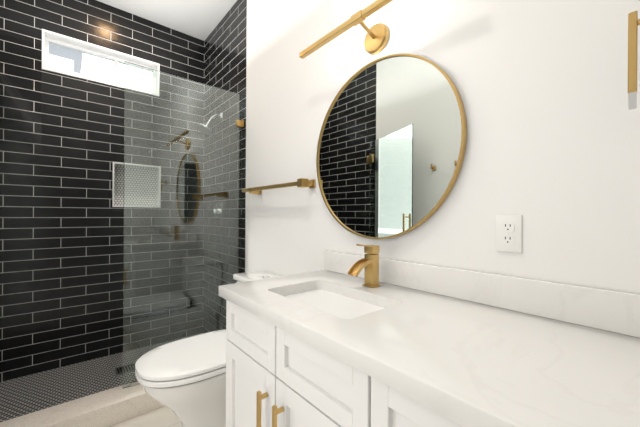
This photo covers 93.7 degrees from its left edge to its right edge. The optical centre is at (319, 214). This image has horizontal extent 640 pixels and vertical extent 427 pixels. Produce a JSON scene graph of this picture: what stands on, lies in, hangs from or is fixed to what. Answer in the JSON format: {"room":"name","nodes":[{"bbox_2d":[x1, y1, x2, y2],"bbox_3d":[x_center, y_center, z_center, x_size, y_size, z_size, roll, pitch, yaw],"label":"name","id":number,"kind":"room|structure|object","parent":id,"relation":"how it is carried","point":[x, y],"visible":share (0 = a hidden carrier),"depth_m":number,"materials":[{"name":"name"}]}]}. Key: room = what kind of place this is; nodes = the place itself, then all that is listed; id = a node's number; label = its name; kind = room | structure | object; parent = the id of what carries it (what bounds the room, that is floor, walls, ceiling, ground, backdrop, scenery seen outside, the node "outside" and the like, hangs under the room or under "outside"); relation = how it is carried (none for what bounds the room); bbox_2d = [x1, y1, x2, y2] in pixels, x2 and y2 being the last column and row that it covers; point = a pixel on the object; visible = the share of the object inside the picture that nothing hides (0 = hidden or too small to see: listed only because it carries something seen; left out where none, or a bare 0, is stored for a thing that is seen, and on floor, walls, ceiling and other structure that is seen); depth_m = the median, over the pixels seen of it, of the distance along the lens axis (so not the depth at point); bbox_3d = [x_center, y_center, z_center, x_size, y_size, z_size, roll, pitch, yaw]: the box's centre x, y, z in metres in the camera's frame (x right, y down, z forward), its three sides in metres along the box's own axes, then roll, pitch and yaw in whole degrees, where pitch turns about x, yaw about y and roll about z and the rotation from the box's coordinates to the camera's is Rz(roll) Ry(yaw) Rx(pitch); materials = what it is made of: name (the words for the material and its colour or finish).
{"room":"bathroom","nodes":[
{"label":"bathroom","id":0,"kind":"room"},
{"bbox_2d":[0,0,203,381],"bbox_3d":[-1.819,-0.278,2.535,1.820,3.100,0.204,0,0,-40],"label":"wall","id":1,"kind":"structure","parent":0,"point":[61,227],"depth_m":2.29,"materials":[{"name":"black tile"}]},
{"bbox_2d":[42,29,159,87],"bbox_3d":[-1.814,-1.221,2.535,0.780,0.295,0.204,0,0,-40],"label":"window","id":2,"kind":"structure","parent":1,"relation":"in","point":[66,55],"depth_m":2.45,"materials":[{"name":"white glass"}]},
{"bbox_2d":[109,406,180,426],"bbox_3d":[-0.527,1.230,1.006,1.820,0.100,4.220,0,0,-40],"label":"floor","id":3,"kind":"structure","parent":0,"point":[163,416],"depth_m":1.72,"materials":[{"name":"tile"}]},
{"bbox_2d":[0,352,122,421],"bbox_3d":[-1.506,1.168,2.156,1.580,0.012,0.800,0,0,-40],"label":"shower floor","id":4,"kind":"structure","parent":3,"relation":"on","point":[24,395],"depth_m":2.04,"materials":[{"name":"black tile"}]},
{"bbox_2d":[114,366,122,375],"bbox_3d":[-1.462,1.160,2.259,0.130,0.004,0.130,0,0,-40],"label":"shower drain","id":5,"kind":"object","parent":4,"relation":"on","point":[118,370],"visible":0.42,"depth_m":2.23,"materials":[{"name":"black metal"}]},
{"bbox_2d":[0,384,162,426],"bbox_3d":[-1.184,1.116,1.779,1.576,0.120,0.190,0,0,-40],"label":"sill","id":6,"kind":"structure","parent":3,"relation":"on","point":[111,406],"depth_m":1.66,"materials":[{"name":"stone"}]},
{"bbox_2d":[123,61,243,387],"bbox_3d":[-0.901,0.062,2.074,0.770,1.990,0.070,0,0,-40],"label":"screen","id":7,"kind":"object","parent":6,"relation":"on","point":[182,235],"visible":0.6,"depth_m":2.01,"materials":[{"name":"clear glass"}]},
{"bbox_2d":[135,270,280,426],"bbox_3d":[-0.544,0.775,1.633,0.788,0.810,0.470,0,0,-40],"label":"toilet","id":8,"kind":"object","parent":3,"relation":"on","point":[183,380],"visible":0.42,"depth_m":1.44,"materials":[{"name":"white ceramic"}]},
{"bbox_2d":[219,292,478,426],"bbox_3d":[0.313,0.755,0.783,0.588,0.860,1.524,0,0,-40],"label":"bathroom vanity","id":9,"kind":"object","parent":3,"relation":"on","point":[276,376],"depth_m":0.82,"materials":[{"name":"white paint"}]},
{"bbox_2d":[219,268,639,426],"bbox_3d":[0.319,0.305,0.787,0.577,0.040,1.555,0,0,-40],"label":"countertop","id":10,"kind":"structure","parent":9,"relation":"on","point":[488,365],"depth_m":0.63,"materials":[{"name":"white stone"}]},
{"bbox_2d":[283,284,386,315],"bbox_3d":[0.036,0.388,1.060,0.320,0.154,0.481,0,0,-40],"label":"sink","id":11,"kind":"object","parent":10,"relation":"in","point":[329,299],"depth_m":1.12,"materials":[{"name":"white ceramic"}]},
{"bbox_2d":[347,244,378,287],"bbox_3d":[0.175,0.199,1.179,0.151,0.169,0.056,0,0,-40],"label":"faucet","id":12,"kind":"object","parent":10,"relation":"on","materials":[{"name":"gold metal"}]},
{"bbox_2d":[97,0,236,40],"bbox_3d":[-0.509,-1.770,1.006,1.820,0.100,4.220,0,0,-40],"label":"ceiling","id":13,"kind":"structure","parent":0,"point":[200,19],"depth_m":2.55,"materials":[{"name":"white paint"}]},
{"bbox_2d":[204,0,246,272],"bbox_3d":[-0.814,-0.272,2.665,0.120,3.100,0.910,0,0,-40],"label":"tiled wall","id":14,"kind":"structure","parent":0,"point":[225,44],"depth_m":2.46,"materials":[{"name":"black tile"}]},
{"bbox_2d":[245,0,639,293],"bbox_3d":[0.489,-0.264,1.134,0.120,3.100,3.110,0,0,-40],"label":"wall","id":15,"kind":"structure","parent":0,"point":[552,154],"depth_m":0.97,"materials":[{"name":"white paint"}]},
{"bbox_2d":[242,178,314,194],"bbox_3d":[-0.298,-0.170,1.892,0.091,0.056,0.736,0,0,-40],"label":"towel rail","id":16,"kind":"object","parent":15,"relation":"attached to","point":[302,182],"visible":1,"depth_m":1.73,"materials":[{"name":"gold metal"}]},
{"bbox_2d":[299,0,392,58],"bbox_3d":[0.200,-0.771,1.273,0.144,0.124,0.780,0,0,-40],"label":"sconce","id":17,"kind":"object","parent":15,"relation":"attached to","point":[376,38],"visible":0.98,"depth_m":1.28,"materials":[{"name":"gold metal"}]},
{"bbox_2d":[316,53,466,238],"bbox_3d":[0.241,-0.283,1.310,0.024,0.776,0.776,0,0,-40],"label":"mirror","id":18,"kind":"object","parent":15,"relation":"attached to","point":[391,146],"visible":0.98,"depth_m":1.24,"materials":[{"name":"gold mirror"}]},
{"bbox_2d":[324,250,639,335],"bbox_3d":[0.532,0.236,0.967,0.020,0.099,1.555,0,0,-40],"label":"backsplash","id":19,"kind":"structure","parent":15,"relation":"attached to","point":[616,311],"depth_m":0.88,"materials":[{"name":"white stone"}]},
{"bbox_2d":[495,215,521,252],"bbox_3d":[0.580,0.057,0.924,0.008,0.116,0.072,0,0,-40],"label":"electrical outlet","id":20,"kind":"object","parent":15,"relation":"attached to","point":[508,233],"visible":1,"depth_m":0.92,"materials":[{"name":"white plastic"}]},
{"bbox_2d":[628,11,639,109],"bbox_3d":[0.783,-0.340,0.614,0.106,0.215,0.207,0,0,-40],"label":"sconce","id":21,"kind":"object","parent":15,"relation":"attached to","point":[633,22],"visible":1,"depth_m":0.65,"materials":[{"name":"gold metal"}]}
]}

